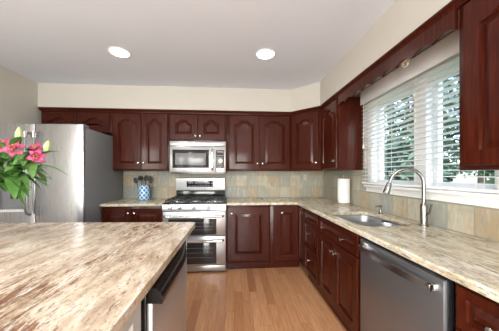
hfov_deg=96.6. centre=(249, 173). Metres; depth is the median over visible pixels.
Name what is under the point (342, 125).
upper cabinet
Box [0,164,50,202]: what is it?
stem
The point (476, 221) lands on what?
wall
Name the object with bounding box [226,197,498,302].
countertop
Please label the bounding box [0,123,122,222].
refrigerator
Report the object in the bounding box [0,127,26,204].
stem
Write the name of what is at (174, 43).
ceiling
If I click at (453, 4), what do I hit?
crown molding
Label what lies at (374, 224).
basin
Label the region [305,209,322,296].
base cabinet
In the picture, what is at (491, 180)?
tree
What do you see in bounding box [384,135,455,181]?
tree
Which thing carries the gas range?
on the floor
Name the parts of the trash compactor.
trim frame, door, handle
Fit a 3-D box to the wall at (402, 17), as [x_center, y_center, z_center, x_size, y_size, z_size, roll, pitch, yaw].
[-0.634,-1.103,0.219,4.225,0.337,6.725,0,0,-4]
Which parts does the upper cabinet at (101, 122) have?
door, door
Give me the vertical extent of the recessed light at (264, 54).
0.009 m
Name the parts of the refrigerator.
door, handle, handle, door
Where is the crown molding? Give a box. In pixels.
[38,0,469,115]
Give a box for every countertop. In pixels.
[0,222,194,330]
[100,198,168,206]
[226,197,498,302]
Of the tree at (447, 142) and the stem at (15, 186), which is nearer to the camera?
the stem at (15, 186)
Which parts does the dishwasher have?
handle, handle post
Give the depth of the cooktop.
3.02 m
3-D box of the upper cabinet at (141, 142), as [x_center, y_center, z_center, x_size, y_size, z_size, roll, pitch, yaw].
[-1.583,-0.466,3.341,0.797,0.840,0.352,0,0,-4]
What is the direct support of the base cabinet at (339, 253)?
on the floor
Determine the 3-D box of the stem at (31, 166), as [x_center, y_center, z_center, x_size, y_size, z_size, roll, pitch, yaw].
[-1.332,0.085,1.167,0.512,0.548,0.219,0,0,-4]
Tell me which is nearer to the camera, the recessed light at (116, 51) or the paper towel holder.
the recessed light at (116, 51)
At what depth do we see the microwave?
3.18 m
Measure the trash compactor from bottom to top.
0.842 m
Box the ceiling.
[0,0,395,89]
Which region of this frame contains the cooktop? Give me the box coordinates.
[163,196,226,203]
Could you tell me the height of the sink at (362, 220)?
0.188 m
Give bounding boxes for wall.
[0,66,40,123]
[38,0,455,111]
[123,171,322,198]
[323,96,498,242]
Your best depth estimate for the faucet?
1.64 m
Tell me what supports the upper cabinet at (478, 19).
attached to the wall at (476, 221)
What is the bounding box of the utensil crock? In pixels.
[138,185,149,199]
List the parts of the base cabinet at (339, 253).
door, drawer, door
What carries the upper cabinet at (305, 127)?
attached to the wall at (476, 221)
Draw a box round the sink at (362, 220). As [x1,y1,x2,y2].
[337,215,400,226]
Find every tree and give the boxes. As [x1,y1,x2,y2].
[384,77,458,171]
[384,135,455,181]
[406,74,491,182]
[478,170,492,175]
[483,170,494,183]
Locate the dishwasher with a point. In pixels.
(398, 293)
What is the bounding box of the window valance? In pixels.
[338,8,458,105]
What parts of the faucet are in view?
spout, lever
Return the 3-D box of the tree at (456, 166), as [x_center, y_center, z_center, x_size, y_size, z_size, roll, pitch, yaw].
[10.127,-2.061,9.716,5.831,7.527,5.923,0,0,-4]
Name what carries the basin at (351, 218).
in the sink at (362, 220)
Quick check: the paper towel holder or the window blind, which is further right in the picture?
the window blind
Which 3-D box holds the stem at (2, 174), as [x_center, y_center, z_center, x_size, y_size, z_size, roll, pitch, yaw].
[-1.420,0.114,1.195,0.257,0.490,0.321,0,0,-32]
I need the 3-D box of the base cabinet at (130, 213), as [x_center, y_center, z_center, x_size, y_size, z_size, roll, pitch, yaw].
[-1.543,0.860,3.174,0.783,0.878,0.612,0,0,-4]
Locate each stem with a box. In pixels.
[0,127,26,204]
[0,138,8,170]
[0,142,47,191]
[0,157,6,177]
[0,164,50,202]
[1,140,59,190]
[4,158,66,187]
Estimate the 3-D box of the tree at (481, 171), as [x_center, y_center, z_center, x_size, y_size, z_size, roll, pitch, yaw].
[6.693,-0.770,4.685,3.342,4.949,3.394,0,0,-4]
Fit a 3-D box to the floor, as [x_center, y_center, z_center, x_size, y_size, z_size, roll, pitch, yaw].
[-0.634,1.329,0.219,4.425,0.060,6.925,0,0,-4]
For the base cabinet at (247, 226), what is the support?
on the floor
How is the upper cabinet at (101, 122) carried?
attached to the wall
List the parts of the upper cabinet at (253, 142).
door, door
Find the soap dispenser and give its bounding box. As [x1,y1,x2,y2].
[375,205,382,213]
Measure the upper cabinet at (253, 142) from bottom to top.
0.840 m
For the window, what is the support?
in the wall at (476, 221)
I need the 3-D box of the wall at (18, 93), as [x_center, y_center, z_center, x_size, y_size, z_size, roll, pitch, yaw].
[-2.792,0.014,0.067,0.100,2.570,6.725,0,0,-4]
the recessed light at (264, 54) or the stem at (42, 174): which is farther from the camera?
the recessed light at (264, 54)
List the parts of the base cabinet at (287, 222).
door, door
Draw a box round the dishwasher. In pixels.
[358,236,455,330]
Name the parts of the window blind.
pull cord, ladder cord, ladder cord, rail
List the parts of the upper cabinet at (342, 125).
door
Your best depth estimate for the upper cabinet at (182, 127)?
3.25 m
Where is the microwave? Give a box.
[170,141,226,173]
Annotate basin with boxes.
[337,215,383,222]
[355,222,400,226]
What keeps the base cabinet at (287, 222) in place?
on the floor
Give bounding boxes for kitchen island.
[120,239,186,330]
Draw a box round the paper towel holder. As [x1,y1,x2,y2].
[337,175,350,204]
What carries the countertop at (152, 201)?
on the base cabinet at (130, 213)
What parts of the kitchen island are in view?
panel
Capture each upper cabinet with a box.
[41,111,111,135]
[112,112,169,170]
[169,113,225,141]
[226,114,290,170]
[291,110,321,170]
[321,97,362,170]
[459,0,498,169]
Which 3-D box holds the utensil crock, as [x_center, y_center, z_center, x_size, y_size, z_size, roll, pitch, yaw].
[-1.582,0.278,3.337,0.160,0.214,0.160,0,0,-4]
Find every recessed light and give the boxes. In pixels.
[108,46,130,57]
[256,48,275,59]
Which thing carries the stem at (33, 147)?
in the flower vase
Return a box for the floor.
[186,261,346,330]
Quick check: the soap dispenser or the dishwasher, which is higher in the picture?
the soap dispenser
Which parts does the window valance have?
curtain bracket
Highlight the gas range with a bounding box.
[162,177,226,271]
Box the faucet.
[383,167,432,226]
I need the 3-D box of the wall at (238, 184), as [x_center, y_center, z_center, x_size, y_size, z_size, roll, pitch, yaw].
[-0.379,0.174,3.596,3.218,0.490,0.022,0,0,-4]
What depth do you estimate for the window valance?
1.51 m
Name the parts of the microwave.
door, handle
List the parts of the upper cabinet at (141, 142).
door, door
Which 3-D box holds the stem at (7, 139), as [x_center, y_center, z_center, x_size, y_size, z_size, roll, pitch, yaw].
[-1.409,0.078,1.243,0.327,0.562,0.192,0,0,33]
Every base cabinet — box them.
[102,206,162,221]
[226,205,269,268]
[270,205,304,267]
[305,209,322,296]
[319,215,366,330]
[456,283,498,330]
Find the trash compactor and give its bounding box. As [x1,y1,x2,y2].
[141,241,186,330]
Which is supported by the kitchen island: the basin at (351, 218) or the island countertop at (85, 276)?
the island countertop at (85, 276)
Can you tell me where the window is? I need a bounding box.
[364,55,498,208]
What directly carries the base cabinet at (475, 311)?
on the floor
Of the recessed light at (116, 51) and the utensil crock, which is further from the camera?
the utensil crock
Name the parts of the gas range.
oven handle, control panel, oven door, oven handle, oven door, panel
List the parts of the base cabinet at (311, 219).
drawer, drawer, drawer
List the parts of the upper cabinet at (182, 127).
door, door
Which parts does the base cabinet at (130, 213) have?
door, door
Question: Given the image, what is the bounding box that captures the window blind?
[360,30,498,192]
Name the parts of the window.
sash, sill, sash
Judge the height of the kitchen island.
0.878 m

